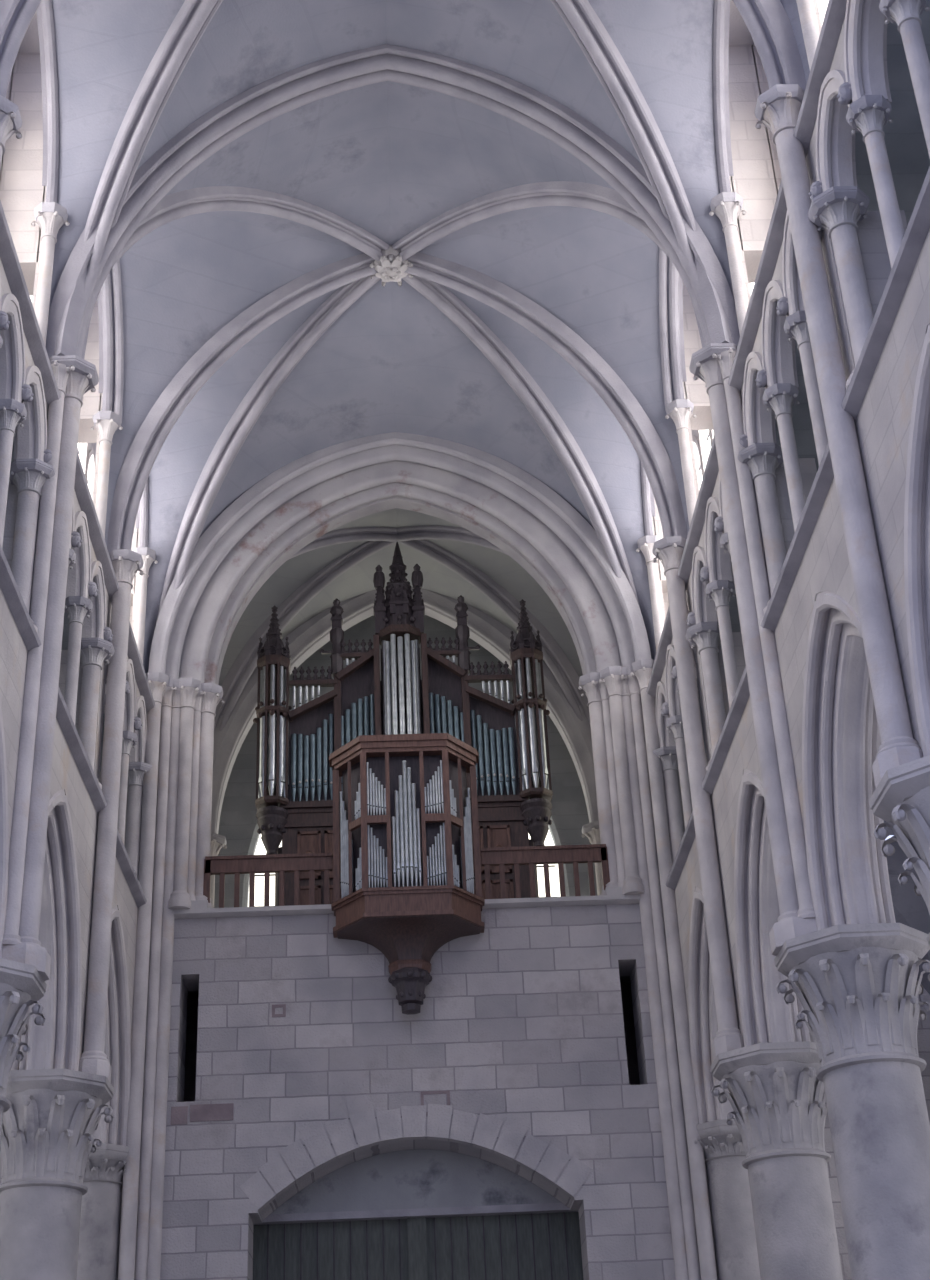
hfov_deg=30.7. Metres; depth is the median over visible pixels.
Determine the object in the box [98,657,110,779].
column
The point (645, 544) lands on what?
shaft
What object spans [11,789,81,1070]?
arch
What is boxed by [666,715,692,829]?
colonnette
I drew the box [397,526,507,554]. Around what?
rib
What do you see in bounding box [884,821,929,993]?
ceiling
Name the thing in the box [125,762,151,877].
column
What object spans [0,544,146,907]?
trim
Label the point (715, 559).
arch
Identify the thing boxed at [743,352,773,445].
arch
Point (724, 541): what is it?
colonnette
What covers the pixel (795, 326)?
colonnette
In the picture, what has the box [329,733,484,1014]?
pipe organ
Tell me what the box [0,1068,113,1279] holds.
column
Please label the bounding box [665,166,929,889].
trim
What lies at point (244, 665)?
rib
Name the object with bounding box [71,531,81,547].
head
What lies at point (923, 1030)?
wall
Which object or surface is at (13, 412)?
colonnette
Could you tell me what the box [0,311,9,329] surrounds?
head
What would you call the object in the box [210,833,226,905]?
column
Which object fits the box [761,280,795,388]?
arch
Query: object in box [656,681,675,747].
arch
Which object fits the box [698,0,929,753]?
wall
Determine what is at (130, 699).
arch
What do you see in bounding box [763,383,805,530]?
colonnette
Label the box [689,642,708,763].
column
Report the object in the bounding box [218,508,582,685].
ceiling
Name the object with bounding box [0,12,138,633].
wall
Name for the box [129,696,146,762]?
arch
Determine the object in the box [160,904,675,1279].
wall
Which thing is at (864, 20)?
arch
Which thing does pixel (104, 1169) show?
column
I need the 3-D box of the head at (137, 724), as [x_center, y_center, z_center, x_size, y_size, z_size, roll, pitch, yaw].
[-5.846,1.490,30.113,0.196,0.255,0.183,-20,-33,29]
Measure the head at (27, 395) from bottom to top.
0.255 m
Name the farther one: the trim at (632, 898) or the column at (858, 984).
the trim at (632, 898)
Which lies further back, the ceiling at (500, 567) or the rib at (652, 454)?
the ceiling at (500, 567)
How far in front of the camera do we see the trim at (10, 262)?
23.04 m
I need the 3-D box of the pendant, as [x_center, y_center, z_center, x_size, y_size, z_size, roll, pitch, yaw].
[-0.941,6.096,29.348,0.770,0.740,0.750,-1,-28,-2]
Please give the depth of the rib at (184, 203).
27.65 m
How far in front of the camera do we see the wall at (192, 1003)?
33.24 m
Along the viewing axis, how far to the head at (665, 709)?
30.45 m
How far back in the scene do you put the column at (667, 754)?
31.15 m
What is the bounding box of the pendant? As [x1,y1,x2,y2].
[388,967,431,1014]
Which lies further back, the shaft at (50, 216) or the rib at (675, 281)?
the rib at (675, 281)
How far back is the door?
28.98 m
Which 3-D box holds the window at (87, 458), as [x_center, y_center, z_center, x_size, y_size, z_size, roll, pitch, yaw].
[-7.279,-2.473,31.402,0.200,5.020,3.200,-1,-28,-2]
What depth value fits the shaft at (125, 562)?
25.90 m
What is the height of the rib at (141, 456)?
6.351 m
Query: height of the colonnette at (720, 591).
2.480 m
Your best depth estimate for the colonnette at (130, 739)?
29.54 m
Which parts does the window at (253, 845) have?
glass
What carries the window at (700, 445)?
in the wall at (757, 178)
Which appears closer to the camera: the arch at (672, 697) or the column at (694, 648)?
the column at (694, 648)
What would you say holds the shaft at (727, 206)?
on the wall at (882, 423)
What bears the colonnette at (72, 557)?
on the wall at (66, 775)
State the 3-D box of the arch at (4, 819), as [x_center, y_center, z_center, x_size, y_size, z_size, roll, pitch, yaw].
[-5.811,1.214,18.396,0.940,3.550,4.680,-1,-28,-2]
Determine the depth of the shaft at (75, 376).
21.36 m
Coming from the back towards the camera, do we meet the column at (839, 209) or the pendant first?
the pendant
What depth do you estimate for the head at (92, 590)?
25.88 m
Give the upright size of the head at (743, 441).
0.255 m
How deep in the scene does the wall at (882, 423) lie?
18.79 m
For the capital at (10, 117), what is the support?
on the column
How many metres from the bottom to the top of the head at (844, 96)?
0.255 m
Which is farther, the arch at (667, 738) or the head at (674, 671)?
the arch at (667, 738)
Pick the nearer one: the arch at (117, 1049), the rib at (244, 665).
the arch at (117, 1049)
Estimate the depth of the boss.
30.91 m
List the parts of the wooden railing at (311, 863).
post, handrail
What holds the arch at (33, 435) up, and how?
on the column at (29, 475)
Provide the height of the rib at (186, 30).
6.390 m
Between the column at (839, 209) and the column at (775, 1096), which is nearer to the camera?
the column at (839, 209)
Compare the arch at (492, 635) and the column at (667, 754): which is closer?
the column at (667, 754)
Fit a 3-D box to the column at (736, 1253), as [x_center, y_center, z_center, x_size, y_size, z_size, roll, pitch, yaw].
[4.573,11.601,26.667,1.358,7.760,1.358,-1,-28,-2]
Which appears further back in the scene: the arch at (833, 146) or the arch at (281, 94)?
the arch at (281, 94)
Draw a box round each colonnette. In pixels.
[0,399,26,546]
[64,596,92,724]
[68,548,75,568]
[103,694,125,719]
[117,731,137,843]
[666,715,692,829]
[677,678,698,696]
[705,580,738,708]
[720,532,731,561]
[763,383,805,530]
[784,310,827,464]
[846,95,904,268]
[879,0,929,157]
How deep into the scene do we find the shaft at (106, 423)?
28.69 m
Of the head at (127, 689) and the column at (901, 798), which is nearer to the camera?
the column at (901, 798)
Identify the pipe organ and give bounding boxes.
[253,542,552,905]
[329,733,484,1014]
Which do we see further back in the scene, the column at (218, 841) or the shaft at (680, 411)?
the column at (218, 841)
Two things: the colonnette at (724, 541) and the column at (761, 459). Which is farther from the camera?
the colonnette at (724, 541)
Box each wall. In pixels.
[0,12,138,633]
[0,259,146,1070]
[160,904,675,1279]
[184,983,639,1101]
[214,615,597,907]
[652,0,828,625]
[655,16,929,1041]
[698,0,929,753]
[807,988,929,1279]
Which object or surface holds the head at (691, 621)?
attached to the wall at (882, 423)
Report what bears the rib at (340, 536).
attached to the ceiling at (500, 567)
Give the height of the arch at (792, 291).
1.120 m
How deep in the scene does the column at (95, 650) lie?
26.61 m
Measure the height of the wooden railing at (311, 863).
1.040 m
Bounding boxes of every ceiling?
[49,0,809,672]
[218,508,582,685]
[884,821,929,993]
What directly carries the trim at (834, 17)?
attached to the wall at (882, 423)
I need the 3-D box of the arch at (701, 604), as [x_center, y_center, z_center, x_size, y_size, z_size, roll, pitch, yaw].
[3.899,-0.970,27.136,0.350,1.120,1.520,-1,-28,-2]
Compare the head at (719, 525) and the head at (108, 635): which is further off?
the head at (108, 635)
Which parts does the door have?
tympanum panel, post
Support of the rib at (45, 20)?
attached to the wall at (22, 190)
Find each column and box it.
[0,958,46,1149]
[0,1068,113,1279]
[9,458,54,631]
[77,1143,128,1279]
[78,637,114,789]
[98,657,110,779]
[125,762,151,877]
[210,833,226,905]
[653,746,683,861]
[686,621,725,771]
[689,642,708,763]
[694,1119,760,1279]
[710,1041,842,1279]
[738,443,785,613]
[774,923,929,1279]
[808,186,873,391]
[869,755,929,944]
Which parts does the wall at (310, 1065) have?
block trim, voussoir molding, block trim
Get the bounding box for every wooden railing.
[203,853,331,907]
[481,844,609,898]
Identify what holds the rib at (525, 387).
attached to the ceiling at (387, 158)
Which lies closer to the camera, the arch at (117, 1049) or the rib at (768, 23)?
the rib at (768, 23)
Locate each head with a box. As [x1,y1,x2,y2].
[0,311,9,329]
[22,384,33,401]
[44,449,51,462]
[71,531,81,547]
[88,581,97,596]
[104,627,112,641]
[125,681,129,693]
[134,717,141,729]
[661,702,668,715]
[671,665,677,678]
[686,612,695,626]
[699,566,708,581]
[714,516,723,531]
[739,434,747,447]
[755,369,766,387]
[776,297,788,315]
[809,181,822,200]
[837,82,851,104]
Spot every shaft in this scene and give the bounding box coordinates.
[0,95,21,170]
[1,355,98,980]
[31,202,69,346]
[79,549,143,1082]
[90,411,122,538]
[132,547,157,662]
[636,535,662,652]
[652,536,743,1059]
[665,399,696,527]
[689,343,816,955]
[709,192,748,334]
[754,84,923,787]
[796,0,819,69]
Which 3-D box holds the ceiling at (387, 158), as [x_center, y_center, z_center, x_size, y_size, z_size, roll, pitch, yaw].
[-1.109,-6.671,25.441,9.900,6.240,19.614,-1,-28,-2]
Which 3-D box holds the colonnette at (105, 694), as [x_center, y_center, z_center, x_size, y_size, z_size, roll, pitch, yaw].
[-5.930,2.103,28.140,0.466,2.480,0.466,-1,-28,-2]
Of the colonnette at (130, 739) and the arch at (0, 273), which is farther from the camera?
the colonnette at (130, 739)
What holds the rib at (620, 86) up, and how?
attached to the ceiling at (387, 158)
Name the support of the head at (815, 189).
attached to the wall at (882, 423)
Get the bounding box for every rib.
[0,0,41,97]
[36,0,58,202]
[53,186,388,356]
[80,0,222,358]
[98,259,123,420]
[107,253,378,551]
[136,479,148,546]
[156,276,380,622]
[214,541,396,730]
[288,527,396,559]
[392,181,732,344]
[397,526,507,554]
[397,540,590,725]
[402,275,640,610]
[405,252,687,538]
[550,0,706,347]
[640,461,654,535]
[659,248,686,410]
[713,0,733,192]
[733,0,806,90]
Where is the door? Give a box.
[253,1149,582,1279]
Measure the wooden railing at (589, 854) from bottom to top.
1.040 m
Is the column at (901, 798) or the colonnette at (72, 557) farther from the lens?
the colonnette at (72, 557)
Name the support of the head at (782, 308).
attached to the wall at (882, 423)
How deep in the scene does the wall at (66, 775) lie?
24.32 m
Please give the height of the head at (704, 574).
0.255 m
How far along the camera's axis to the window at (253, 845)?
38.32 m
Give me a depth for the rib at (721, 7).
25.48 m
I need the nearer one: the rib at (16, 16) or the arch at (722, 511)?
the rib at (16, 16)
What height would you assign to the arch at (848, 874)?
3.550 m
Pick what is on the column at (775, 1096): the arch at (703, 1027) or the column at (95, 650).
the arch at (703, 1027)
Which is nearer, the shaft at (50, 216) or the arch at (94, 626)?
the shaft at (50, 216)
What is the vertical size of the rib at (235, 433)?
6.370 m
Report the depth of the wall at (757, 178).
26.10 m
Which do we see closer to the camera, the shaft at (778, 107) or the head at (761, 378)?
the shaft at (778, 107)
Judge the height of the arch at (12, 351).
1.120 m
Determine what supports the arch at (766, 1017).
on the column at (858, 984)
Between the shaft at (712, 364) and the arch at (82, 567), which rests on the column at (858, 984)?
the shaft at (712, 364)
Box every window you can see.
[77,443,94,498]
[239,677,574,906]
[692,430,713,489]
[816,0,826,27]
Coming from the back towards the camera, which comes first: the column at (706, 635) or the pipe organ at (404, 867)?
the pipe organ at (404, 867)
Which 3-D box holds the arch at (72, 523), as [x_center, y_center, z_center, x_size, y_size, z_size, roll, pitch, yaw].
[-5.867,-2.085,24.189,0.350,1.120,1.520,-1,-28,-2]
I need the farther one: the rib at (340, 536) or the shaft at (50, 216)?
the rib at (340, 536)
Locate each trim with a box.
[0,200,154,713]
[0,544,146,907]
[173,894,639,918]
[646,0,846,698]
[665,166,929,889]
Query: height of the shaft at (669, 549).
8.740 m
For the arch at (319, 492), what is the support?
on the clustered respond at (175, 840)
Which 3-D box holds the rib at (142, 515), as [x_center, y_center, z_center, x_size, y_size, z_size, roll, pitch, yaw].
[-6.276,-4.070,32.296,0.422,3.450,4.140,-1,-28,-2]
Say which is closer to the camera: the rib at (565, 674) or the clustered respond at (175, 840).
the clustered respond at (175, 840)
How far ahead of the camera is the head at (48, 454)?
22.78 m
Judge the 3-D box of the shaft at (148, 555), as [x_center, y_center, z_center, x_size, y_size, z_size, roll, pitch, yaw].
[-6.186,-0.261,32.248,0.554,3.240,0.487,-1,-28,-2]
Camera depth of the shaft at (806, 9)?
19.88 m
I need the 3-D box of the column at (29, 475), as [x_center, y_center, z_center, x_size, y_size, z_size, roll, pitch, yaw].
[-5.761,-1.161,22.120,0.634,2.480,0.634,-1,-28,-2]
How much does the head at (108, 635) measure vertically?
0.255 m
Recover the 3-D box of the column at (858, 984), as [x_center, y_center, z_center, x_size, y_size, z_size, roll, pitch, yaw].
[4.759,7.062,18.289,1.848,7.760,1.848,2,-29,-8]
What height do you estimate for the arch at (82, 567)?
1.120 m
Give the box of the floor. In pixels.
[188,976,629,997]
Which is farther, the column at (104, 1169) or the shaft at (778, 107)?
the column at (104, 1169)
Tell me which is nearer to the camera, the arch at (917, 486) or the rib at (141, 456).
the arch at (917, 486)
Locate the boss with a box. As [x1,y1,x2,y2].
[370,245,412,286]
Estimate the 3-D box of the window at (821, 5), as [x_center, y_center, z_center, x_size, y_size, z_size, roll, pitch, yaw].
[4.986,-7.414,23.378,0.200,5.020,3.200,-1,-28,-2]
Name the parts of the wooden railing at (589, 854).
handrail, post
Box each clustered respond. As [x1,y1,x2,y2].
[117,672,224,1279]
[578,659,717,1279]
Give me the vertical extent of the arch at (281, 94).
6.240 m
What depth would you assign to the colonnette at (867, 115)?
17.20 m
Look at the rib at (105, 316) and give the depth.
29.53 m
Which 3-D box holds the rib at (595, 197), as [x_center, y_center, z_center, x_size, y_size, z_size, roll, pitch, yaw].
[1.221,-5.671,27.638,0.404,6.370,6.985,23,-38,-39]
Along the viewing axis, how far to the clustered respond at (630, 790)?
30.41 m
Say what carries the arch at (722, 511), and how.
on the column
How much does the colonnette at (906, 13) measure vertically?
2.480 m
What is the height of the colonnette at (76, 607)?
2.480 m
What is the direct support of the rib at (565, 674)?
attached to the ceiling at (500, 567)
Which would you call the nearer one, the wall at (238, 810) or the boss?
the boss
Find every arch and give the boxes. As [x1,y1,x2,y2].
[0,273,0,310]
[0,293,25,402]
[0,698,8,957]
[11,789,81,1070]
[17,365,46,461]
[46,44,739,357]
[66,511,90,598]
[70,498,73,548]
[81,561,105,638]
[89,906,130,1145]
[123,659,135,732]
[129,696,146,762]
[148,432,650,684]
[211,587,598,833]
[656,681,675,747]
[665,644,681,716]
[688,887,735,1123]
[691,546,716,623]
[705,497,731,582]
[719,474,726,532]
[734,769,810,1046]
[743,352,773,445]
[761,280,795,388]
[782,211,804,315]
[802,591,895,930]
[815,70,853,191]
[844,0,887,103]
[904,324,929,756]

